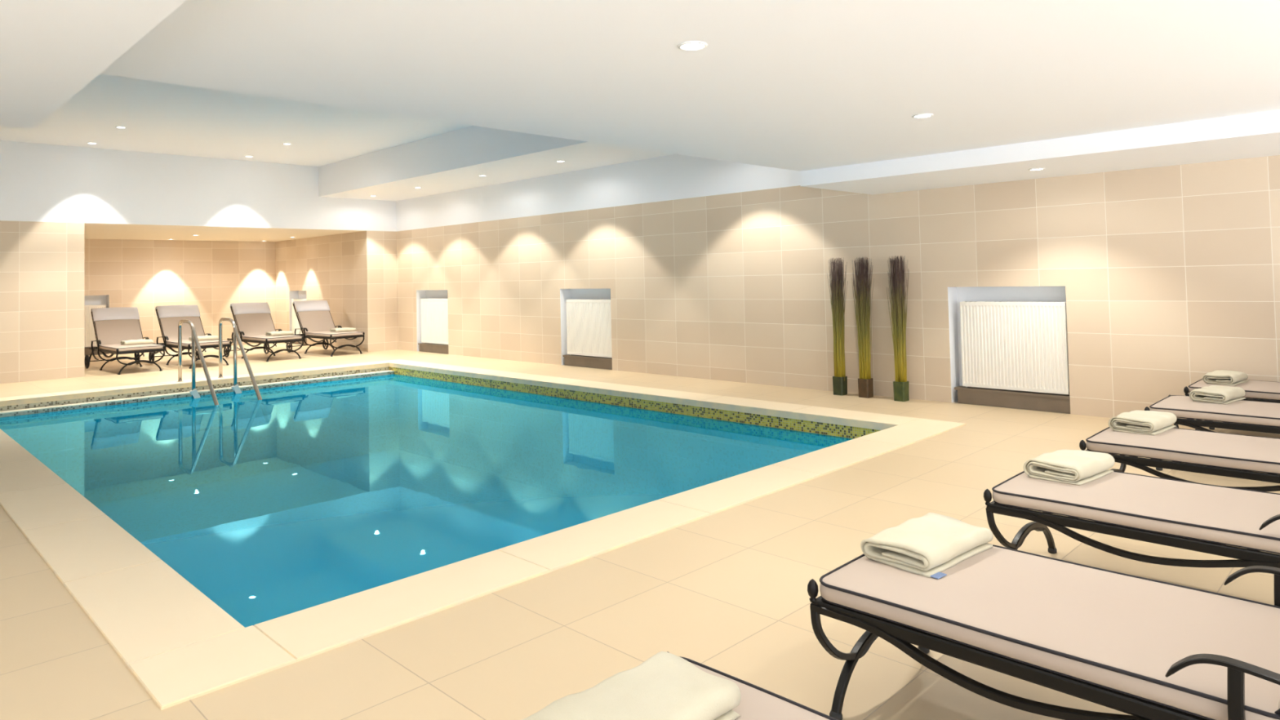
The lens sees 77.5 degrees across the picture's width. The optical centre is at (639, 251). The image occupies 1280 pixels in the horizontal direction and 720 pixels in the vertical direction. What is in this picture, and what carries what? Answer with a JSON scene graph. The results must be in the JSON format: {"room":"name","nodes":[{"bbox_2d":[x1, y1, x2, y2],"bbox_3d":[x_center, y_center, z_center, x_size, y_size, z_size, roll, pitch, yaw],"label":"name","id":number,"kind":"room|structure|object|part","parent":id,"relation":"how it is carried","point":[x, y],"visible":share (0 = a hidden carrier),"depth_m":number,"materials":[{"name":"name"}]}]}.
{"room":"indoor swimming pool","nodes":[
{"label":"indoor swimming pool","id":0,"kind":"room"},
{"bbox_2d":[0,140,397,383],"bbox_3d":[-8.883,0.124,12.779,0.001,3.822,10.826,-3,-3,45],"label":"wall","id":1,"kind":"structure","parent":0,"point":[48,193],"depth_m":12.94,"materials":[{"name":"stone"}]},
{"bbox_2d":[84,222,365,241],"bbox_3d":[-8.946,-0.407,16.192,4.848,0.100,4.875,-3,-3,45],"label":"ceiling","id":2,"kind":"structure","parent":0,"point":[91,230],"depth_m":15.88,"materials":[{"name":"beige paint"}]},
{"bbox_2d":[84,231,368,354],"bbox_3d":[-8.899,0.896,16.281,5.010,2.502,4.985,-3,-3,45],"label":"wall","id":3,"kind":"structure","parent":0,"point":[211,276],"depth_m":17.84,"materials":[{"name":"tile"}]},
{"bbox_2d":[84,304,106,346],"bbox_3d":[-11.787,1.602,16.699,0.090,0.963,1.020,-3,-3,45],"label":"radiator","id":4,"kind":"object","parent":3,"relation":"attached to","point":[89,331],"visible":0.27,"depth_m":16.82,"materials":[{"name":"white metal"}]},
{"bbox_2d":[84,346,108,355],"bbox_3d":[-11.763,2.094,16.670,0.088,0.162,1.112,-3,-3,45],"label":"trim","id":5,"kind":"structure","parent":3,"relation":"attached to","point":[86,351],"depth_m":16.79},
{"bbox_2d":[293,337,306,345],"bbox_3d":[-7.904,2.068,18.577,0.972,0.162,0.088,-3,-3,45],"label":"trim","id":6,"kind":"structure","parent":3,"relation":"attached to","point":[305,339],"depth_m":18.43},
{"bbox_2d":[291,298,306,334],"bbox_3d":[-7.902,1.576,18.606,0.860,0.963,0.090,-3,-3,45],"label":"radiator","id":7,"kind":"object","parent":6,"relation":"on","point":[295,325],"visible":0.41,"depth_m":18.74,"materials":[{"name":"white metal"}]},
{"bbox_2d":[0,0,1279,200],"bbox_3d":[-2.063,-1.405,6.025,19.300,1.537,10.826,-3,-3,45],"label":"ceiling","id":8,"kind":"structure","parent":0,"point":[388,99],"depth_m":4.22,"materials":[{"name":"white paint"}]},
{"bbox_2d":[677,40,707,50],"bbox_3d":[0.234,-0.913,3.539,0.133,0.007,0.133,-3,-3,45],"label":"recessed light","id":9,"kind":"object","parent":8,"relation":"in","point":[691,45],"visible":1,"depth_m":3.53,"materials":[{"name":"white"}]},
{"bbox_2d":[911,113,933,118],"bbox_3d":[1.861,-0.895,5.249,0.133,0.007,0.133,-3,-3,45],"label":"recessed light","id":10,"kind":"object","parent":8,"relation":"in","point":[921,115],"visible":1,"depth_m":5.24,"materials":[{"name":"white"}]},
{"bbox_2d":[1028,168,1044,170],"bbox_3d":[3.482,-0.726,7.003,0.133,0.007,0.133,-3,-3,45],"label":"recessed light","id":11,"kind":"object","parent":8,"relation":"in","point":[1033,169],"visible":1,"depth_m":7.00,"materials":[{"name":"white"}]},
{"bbox_2d":[0,342,1279,719],"bbox_3d":[-3.697,1.768,7.623,24.110,0.120,10.836,-3,-3,45],"label":"floor","id":12,"kind":"structure","parent":0,"point":[726,591],"depth_m":3.35,"materials":[{"name":"beige tile"}]},
{"bbox_2d":[84,306,164,374],"bbox_3d":[-8.839,1.487,13.703,1.865,1.056,0.802,-3,-3,43],"label":"sun lounger","id":13,"kind":"object","parent":12,"relation":"on","point":[112,326],"visible":0.98,"depth_m":13.88,"materials":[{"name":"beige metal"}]},
{"bbox_3d":[-9.209,1.362,14.055,0.497,0.658,0.684,-3,-3,43],"label":"backrest frame","id":14,"kind":"part","parent":13,"relation":"part of","materials":[{"name":"black metal"}]},
{"bbox_3d":[-9.306,1.672,13.656,0.563,0.347,0.046,-3,-3,43],"label":"armrest","id":15,"kind":"part","parent":13,"relation":"part of","materials":[{"name":"black metal"}]},
{"bbox_3d":[-9.206,1.613,13.555,0.045,0.221,0.020,-3,-3,43],"label":"armrest post","id":16,"kind":"part","parent":13,"relation":"part of","materials":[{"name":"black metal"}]},
{"bbox_2d":[92,314,142,345],"bbox_3d":[-9.175,1.328,14.023,0.483,0.644,0.680,-3,-3,43],"label":"cushion","id":17,"kind":"object","parent":13,"relation":"on","point":[110,329],"depth_m":13.96,"materials":[{"name":"beige fabric"}]},
{"bbox_3d":[-8.827,1.666,13.690,1.820,0.038,0.686,-3,-3,43],"label":"seat frame","id":18,"kind":"part","parent":13,"relation":"part of","materials":[{"name":"black metal"}]},
{"bbox_2d":[98,343,163,351],"bbox_3d":[-8.605,1.601,13.480,1.182,0.071,0.688,-3,-3,43],"label":"seat cushion","id":19,"kind":"object","parent":13,"relation":"on","point":[102,347],"depth_m":13.21,"materials":[{"name":"beige fabric"}]},
{"bbox_2d":[120,338,153,345],"bbox_3d":[-8.556,1.530,13.572,0.269,0.078,0.432,-3,-3,43],"label":"folded towel","id":20,"kind":"object","parent":13,"relation":"on","point":[142,341],"visible":1,"depth_m":13.48,"materials":[{"name":"white fabric"}]},
{"bbox_2d":[148,305,231,368],"bbox_3d":[-8.104,1.492,14.386,1.865,1.056,0.802,-3,-2,42],"label":"sun lounger","id":21,"kind":"object","parent":12,"relation":"on","point":[169,317],"visible":0.74,"depth_m":14.55,"materials":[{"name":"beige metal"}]},
{"bbox_3d":[-8.483,1.368,14.727,0.497,0.658,0.684,-3,-2,42],"label":"backrest frame","id":22,"kind":"part","parent":21,"relation":"part of","materials":[{"name":"black metal"}]},
{"bbox_3d":[-8.569,1.677,14.325,0.563,0.347,0.046,-3,-2,42],"label":"armrest","id":23,"kind":"part","parent":21,"relation":"part of","materials":[{"name":"black metal"}]},
{"bbox_2d":[156,309,204,341],"bbox_3d":[-8.448,1.334,14.696,0.483,0.644,0.680,-3,-2,42],"label":"cushion","id":24,"kind":"object","parent":21,"relation":"on","point":[168,319],"depth_m":14.62,"materials":[{"name":"beige fabric"}]},
{"bbox_3d":[-8.091,1.671,14.373,1.820,0.038,0.686,-3,-2,42],"label":"seat frame","id":25,"kind":"part","parent":21,"relation":"part of","materials":[{"name":"black metal"}]},
{"bbox_2d":[166,339,229,346],"bbox_3d":[-7.863,1.606,14.170,1.182,0.071,0.688,-3,-2,42],"label":"seat cushion","id":26,"kind":"object","parent":21,"relation":"on","point":[170,343],"depth_m":13.94,"materials":[{"name":"beige fabric"}]},
{"bbox_2d":[188,335,218,341],"bbox_3d":[-7.764,1.533,14.217,0.269,0.078,0.432,-3,-2,42],"label":"folded towel","id":27,"kind":"object","parent":21,"relation":"on","point":[200,338],"visible":0.76,"depth_m":14.15,"materials":[{"name":"white fabric"}]},
{"bbox_2d":[223,302,303,361],"bbox_3d":[-7.225,1.502,15.329,1.865,1.056,0.802,-3,-2,42],"label":"sun lounger","id":28,"kind":"object","parent":12,"relation":"on","point":[253,320],"visible":0.83,"depth_m":15.50,"materials":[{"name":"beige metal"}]},
{"bbox_3d":[-7.602,1.378,15.672,0.497,0.658,0.684,-3,-2,42],"label":"backrest frame","id":29,"kind":"part","parent":28,"relation":"part of","materials":[{"name":"black metal"}]},
{"bbox_3d":[-7.691,1.688,15.272,0.563,0.347,0.046,-3,-2,42],"label":"armrest","id":30,"kind":"part","parent":28,"relation":"part of","materials":[{"name":"black metal"}]},
{"bbox_2d":[231,307,275,336],"bbox_3d":[-7.567,1.344,15.642,0.483,0.644,0.680,-3,-2,42],"label":"cushion","id":31,"kind":"object","parent":28,"relation":"on","point":[251,321],"depth_m":15.57,"materials":[{"name":"beige fabric"}]},
{"bbox_3d":[-7.213,1.682,15.315,1.820,0.038,0.686,-3,-2,42],"label":"seat frame","id":32,"kind":"part","parent":28,"relation":"part of","materials":[{"name":"black metal"}]},
{"bbox_2d":[241,334,302,341],"bbox_3d":[-6.986,1.617,15.110,1.182,0.071,0.688,-3,-2,42],"label":"seat cushion","id":33,"kind":"object","parent":28,"relation":"on","point":[244,337],"depth_m":14.84,"materials":[{"name":"beige fabric"}]},
{"bbox_2d":[265,330,293,336],"bbox_3d":[-6.837,1.541,15.137,0.269,0.078,0.432,-3,-2,42],"label":"folded towel","id":34,"kind":"object","parent":28,"relation":"on","point":[281,332],"visible":1,"depth_m":15.05,"materials":[{"name":"white fabric"}]},
{"bbox_2d":[286,300,364,356],"bbox_3d":[-6.346,1.507,16.102,1.865,1.056,0.802,-3,-2,43],"label":"sun lounger","id":35,"kind":"object","parent":12,"relation":"on","point":[315,320],"visible":0.92,"depth_m":16.27,"materials":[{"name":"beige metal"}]},
{"bbox_3d":[-6.719,1.383,16.449,0.497,0.658,0.684,-3,-2,43],"label":"backrest frame","id":36,"kind":"part","parent":35,"relation":"part of","materials":[{"name":"black metal"}]},
{"bbox_3d":[-6.812,1.693,16.049,0.563,0.347,0.046,-3,-2,43],"label":"armrest","id":37,"kind":"part","parent":35,"relation":"part of","materials":[{"name":"black metal"}]},
{"bbox_2d":[293,304,335,333],"bbox_3d":[-6.685,1.349,16.417,0.483,0.644,0.680,-3,-2,43],"label":"cushion","id":38,"kind":"object","parent":35,"relation":"on","point":[314,317],"depth_m":16.35,"materials":[{"name":"beige fabric"}]},
{"bbox_3d":[-6.334,1.687,16.088,1.820,0.038,0.686,-3,-2,43],"label":"seat frame","id":39,"kind":"part","parent":35,"relation":"part of","materials":[{"name":"black metal"}]},
{"bbox_2d":[305,330,362,337],"bbox_3d":[-6.109,1.621,15.881,1.182,0.071,0.688,-3,-2,43],"label":"seat cushion","id":40,"kind":"object","parent":35,"relation":"on","point":[308,333],"depth_m":15.61,"materials":[{"name":"beige fabric"}]},
{"bbox_2d":[329,327,355,332],"bbox_3d":[-5.901,1.543,15.853,0.269,0.078,0.432,-3,-2,43],"label":"folded towel","id":41,"kind":"object","parent":35,"relation":"on","point":[343,329],"visible":1,"depth_m":15.76,"materials":[{"name":"white fabric"}]},
{"bbox_2d":[0,366,880,439],"bbox_3d":[-2.934,2.490,8.439,9.474,1.430,5.664,-3,-3,45],"label":"pool tile border","id":42,"kind":"object","parent":12,"relation":"in","point":[843,431],"visible":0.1,"depth_m":10.06,"materials":[{"name":"green tile"}]},
{"bbox_2d":[0,369,394,417],"bbox_3d":[-6.194,2.669,11.673,0.182,1.322,5.564,-3,-3,45],"label":"ledge","id":43,"kind":"object","parent":42,"relation":"on","point":[220,390],"visible":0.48,"depth_m":11.20,"materials":[{"name":"beige tile"}]},
{"bbox_2d":[0,373,853,627],"bbox_3d":[-2.885,1.887,8.396,9.198,0.001,5.564,-3,-3,45],"label":"pool water","id":44,"kind":"object","parent":42,"relation":"in","point":[298,497],"visible":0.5,"depth_m":6.62,"materials":[{"name":"blue liquid"}]},
{"bbox_2d":[0,359,966,710],"bbox_3d":[-2.936,1.740,8.456,10.180,0.070,6.370,-3,-3,45],"label":"pool coping","id":45,"kind":"object","parent":12,"relation":"on","point":[180,645],"visible":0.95,"depth_m":4.01,"materials":[{"name":"stone"}]},
{"bbox_2d":[177,317,262,404],"bbox_3d":[-5.858,1.777,11.207,1.917,1.661,0.671,-3,-3,45],"label":"pool ladder","id":46,"kind":"object","parent":45,"relation":"attached to","point":[235,388],"visible":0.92,"depth_m":11.42,"materials":[{"name":"silver metal"}]},
{"bbox_3d":[-6.270,1.842,11.207,0.049,1.550,0.048,-3,-3,45],"label":"support post","id":47,"kind":"part","parent":46,"relation":"part of","materials":[{"name":"silver metal"}]},
{"bbox_3d":[-6.066,1.634,11.006,1.917,1.379,0.080,-3,-3,45],"label":"handrail","id":48,"kind":"part","parent":46,"relation":"part of","materials":[{"name":"silver metal"}]},
{"bbox_3d":[-5.882,1.845,11.597,0.049,1.550,0.048,-3,-3,45],"label":"support post","id":49,"kind":"part","parent":46,"relation":"part of","materials":[{"name":"silver metal"}]},
{"bbox_3d":[-5.678,1.638,11.396,1.917,1.379,0.080,-3,-3,45],"label":"handrail","id":50,"kind":"part","parent":46,"relation":"part of","materials":[{"name":"silver metal"}]},
{"bbox_2d":[666,651,837,719],"bbox_3d":[0.500,0.880,1.162,1.865,1.056,0.802,-3,-3,44],"label":"sun lounger","id":51,"kind":"object","parent":12,"relation":"on","point":[757,703],"visible":0.11,"depth_m":1.76,"materials":[{"name":"beige fabric"}]},
{"bbox_2d":[521,651,741,719],"bbox_3d":[-0.051,0.961,1.627,0.512,0.078,0.259,0,-3,-44],"label":"folded towel","id":52,"kind":"object","parent":51,"relation":"on","point":[666,686],"visible":1,"depth_m":1.67,"materials":[{"name":"white fabric"}]},
{"bbox_2d":[689,662,829,719],"bbox_3d":[0.272,1.019,1.379,1.182,0.071,0.688,-3,-3,44],"label":"seat cushion","id":53,"kind":"object","parent":51,"relation":"on","point":[757,703],"depth_m":1.76,"materials":[{"name":"beige fabric"}]},
{"bbox_2d":[826,257,848,395],"bbox_3d":[2.252,0.841,9.097,0.236,1.560,0.235,-3,-3,45],"label":"bundle","id":54,"kind":"object","parent":12,"relation":"on","point":[837,281],"visible":1,"depth_m":9.05,"materials":[{"name":"green plant"}]},
{"bbox_2d":[851,257,874,398],"bbox_3d":[2.497,0.832,8.880,0.234,1.554,0.204,-2,-2,25],"label":"bundle","id":55,"kind":"object","parent":12,"relation":"on","point":[863,294],"visible":1,"depth_m":8.83,"materials":[{"name":"green plant"}]},
{"bbox_2d":[886,255,909,401],"bbox_3d":[2.788,0.815,8.579,0.230,1.555,0.219,-2,-2,26],"label":"bundle","id":56,"kind":"object","parent":12,"relation":"on","point":[898,293],"visible":1,"depth_m":8.53,"materials":[{"name":"green plant"}]},
{"bbox_2d":[807,544,1279,719],"bbox_3d":[1.422,0.889,2.091,1.865,1.056,0.802,-3,-3,45],"label":"sun lounger","id":57,"kind":"object","parent":12,"relation":"on","point":[1142,648],"visible":0.92,"depth_m":2.15,"materials":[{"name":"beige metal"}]},
{"bbox_2d":[860,512,993,578],"bbox_3d":[0.978,0.971,2.682,0.412,0.078,0.282,0,-2,-39],"label":"folded towel","id":58,"kind":"object","parent":57,"relation":"on","point":[929,544],"visible":1,"depth_m":2.61,"materials":[{"name":"white fabric"}]},
{"bbox_3d":[1.418,1.070,2.093,1.820,0.038,0.686,-3,-3,45],"label":"seat frame","id":59,"kind":"part","parent":57,"relation":"part of","materials":[{"name":"black metal"}]},
{"bbox_3d":[1.399,1.051,1.614,0.563,0.347,0.046,-3,-3,45],"label":"armrest","id":60,"kind":"part","parent":57,"relation":"part of","materials":[{"name":"black metal"}]},
{"bbox_3d":[1.292,1.004,1.714,0.045,0.221,0.020,-3,-3,45],"label":"armrest post","id":61,"kind":"part","parent":57,"relation":"part of","materials":[{"name":"black metal"}]},
{"bbox_3d":[1.898,1.056,2.116,0.563,0.347,0.046,-3,-3,45],"label":"armrest","id":62,"kind":"part","parent":57,"relation":"part of","materials":[{"name":"black metal"}]},
{"bbox_3d":[1.798,1.008,2.223,0.045,0.221,0.020,-3,-3,45],"label":"armrest post","id":63,"kind":"part","parent":57,"relation":"part of","materials":[{"name":"black metal"}]},
{"bbox_2d":[983,471,1279,568],"bbox_3d":[2.396,0.899,3.073,1.865,1.056,0.802,-3,-3,45],"label":"sun lounger","id":64,"kind":"object","parent":12,"relation":"on","point":[1207,518],"visible":0.84,"depth_m":3.17,"materials":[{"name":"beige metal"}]},
{"bbox_2d":[1022,448,1115,485],"bbox_3d":[1.974,0.976,3.667,0.372,0.088,0.248,0,-2,-38],"label":"folded towel","id":65,"kind":"object","parent":64,"relation":"on","point":[1075,467],"visible":1,"depth_m":3.60,"materials":[{"name":"white fabric"}]},
{"bbox_3d":[2.392,1.079,3.075,1.820,0.038,0.686,-3,-3,45],"label":"seat frame","id":66,"kind":"part","parent":64,"relation":"part of","materials":[{"name":"black metal"}]},
{"bbox_3d":[2.373,1.061,2.595,0.563,0.347,0.046,-3,-3,45],"label":"armrest","id":67,"kind":"part","parent":64,"relation":"part of","materials":[{"name":"black metal"}]},
{"bbox_2d":[1079,426,1279,492],"bbox_3d":[3.337,0.908,4.020,1.865,1.056,0.802,-3,-3,45],"label":"sun lounger","id":68,"kind":"object","parent":12,"relation":"on","point":[1207,452],"visible":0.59,"depth_m":4.16,"materials":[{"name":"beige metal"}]},
{"bbox_2d":[1108,410,1177,435],"bbox_3d":[2.936,0.986,4.657,0.372,0.088,0.238,0,-2,-39],"label":"folded towel","id":69,"kind":"object","parent":68,"relation":"on","point":[1142,422],"visible":1,"depth_m":4.58,"materials":[{"name":"white fabric"}]},
{"bbox_3d":[3.333,1.088,4.022,1.820,0.038,0.686,-3,-3,45],"label":"seat frame","id":70,"kind":"part","parent":68,"relation":"part of","materials":[{"name":"black metal"}]},
{"bbox_2d":[1085,427,1279,473],"bbox_3d":[3.113,1.046,4.241,1.182,0.071,0.688,-3,-3,45],"label":"seat cushion","id":71,"kind":"object","parent":68,"relation":"on","point":[1205,451],"depth_m":4.18,"materials":[{"name":"beige fabric"}]},
{"bbox_2d":[1144,395,1279,471],"bbox_3d":[4.330,0.917,5.021,1.865,1.056,0.802,-3,-3,45],"label":"sun lounger","id":72,"kind":"object","parent":12,"relation":"on","point":[1249,415],"visible":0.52,"depth_m":5.21,"materials":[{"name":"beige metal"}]},
{"bbox_2d":[1149,395,1279,426],"bbox_3d":[4.106,1.056,5.242,1.182,0.071,0.688,-3,-3,45],"label":"seat cushion","id":73,"kind":"object","parent":72,"relation":"on","point":[1246,413],"depth_m":5.22,"materials":[{"name":"beige fabric"}]},
{"bbox_2d":[1189,385,1245,404],"bbox_3d":[4.042,0.991,5.588,0.382,0.088,0.228,0,-2,-36],"label":"folded towel","id":74,"kind":"object","parent":72,"relation":"on","point":[1218,394],"visible":1,"depth_m":5.51,"materials":[{"name":"white fabric"}]},
{"bbox_3d":[4.326,1.098,5.023,1.820,0.038,0.686,-3,-3,45],"label":"seat frame","id":75,"kind":"part","parent":72,"relation":"part of","materials":[{"name":"black metal"}]},
{"bbox_2d":[1183,377,1279,430],"bbox_3d":[5.189,0.926,5.887,1.865,1.056,0.802,-3,-3,45],"label":"sun lounger","id":76,"kind":"object","parent":12,"relation":"on","point":[1255,390],"visible":0.3,"depth_m":6.09,"materials":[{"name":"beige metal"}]},
{"bbox_2d":[1202,369,1248,386],"bbox_3d":[4.697,1.002,6.403,0.372,0.088,0.218,0,-2,-38],"label":"folded towel","id":77,"kind":"object","parent":76,"relation":"on","point":[1223,377],"visible":1,"depth_m":6.32,"materials":[{"name":"white fabric"}]},
{"bbox_3d":[5.185,1.106,5.889,1.820,0.038,0.686,-3,-3,45],"label":"seat frame","id":78,"kind":"part","parent":76,"relation":"part of","materials":[{"name":"black metal"}]},
{"bbox_2d":[1188,379,1279,399],"bbox_3d":[4.966,1.064,6.108,1.182,0.071,0.688,-3,-3,45],"label":"seat cushion","id":79,"kind":"object","parent":76,"relation":"on","point":[1254,389],"depth_m":6.08,"materials":[{"name":"beige fabric"}]},
{"bbox_2d":[395,154,1279,434],"bbox_3d":[1.878,-0.205,9.947,19.320,3.822,0.310,-3,-3,45],"label":"wall","id":80,"kind":"structure","parent":0,"point":[1167,277],"depth_m":9.22,"materials":[{"name":"tile"}]},
{"bbox_2d":[417,342,448,354],"bbox_3d":[-3.997,1.888,15.648,1.131,0.162,0.144,-3,-3,45],"label":"trim","id":81,"kind":"structure","parent":80,"relation":"attached to","point":[424,347],"depth_m":15.61,"materials":[{"name":"beige tile"}]},
{"bbox_2d":[420,298,448,344],"bbox_3d":[-3.985,1.395,15.645,1.040,0.963,0.090,-3,-3,45],"label":"radiator","id":82,"kind":"object","parent":81,"relation":"on","point":[434,312],"visible":0.96,"depth_m":15.61,"materials":[{"name":"white metal"}]},
{"bbox_2d":[562,354,612,369],"bbox_3d":[-0.777,1.715,12.455,1.156,0.162,0.144,-3,-3,45],"label":"trim","id":83,"kind":"structure","parent":80,"relation":"attached to","point":[600,362],"depth_m":12.39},
{"bbox_2d":[566,299,612,357],"bbox_3d":[-0.766,1.222,12.451,1.065,0.963,0.090,-3,-3,45],"label":"radiator","id":84,"kind":"object","parent":83,"relation":"on","point":[588,322],"visible":1,"depth_m":12.41,"materials":[{"name":"white metal"}]},
{"bbox_2d":[585,299,610,300],"bbox_3d":[-0.776,0.744,12.467,1.065,0.008,0.087,-3,-3,45],"label":"grille","id":85,"kind":"object","parent":84,"relation":"attached to","point":[585,300],"depth_m":12.28,"materials":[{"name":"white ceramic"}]},
{"bbox_2d":[954,386,1070,413],"bbox_3d":[3.725,1.472,7.988,1.106,0.162,0.144,-3,-3,45],"label":"trim","id":86,"kind":"structure","parent":80,"relation":"attached to","point":[1025,400],"depth_m":7.91,"materials":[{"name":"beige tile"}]},
{"bbox_2d":[960,301,1069,394],"bbox_3d":[3.737,0.979,7.985,1.015,0.963,0.090,-3,-3,45],"label":"radiator","id":87,"kind":"object","parent":86,"relation":"on","point":[1010,345],"visible":0.99,"depth_m":7.93,"materials":[{"name":"white metal"}]},
{"bbox_2d":[962,301,1066,302],"bbox_3d":[3.727,0.502,8.001,1.015,0.008,0.087,-3,-3,45],"label":"grille","id":88,"kind":"object","parent":87,"relation":"attached to","point":[962,301],"depth_m":8.05,"materials":[{"name":"white metal"}]}
]}

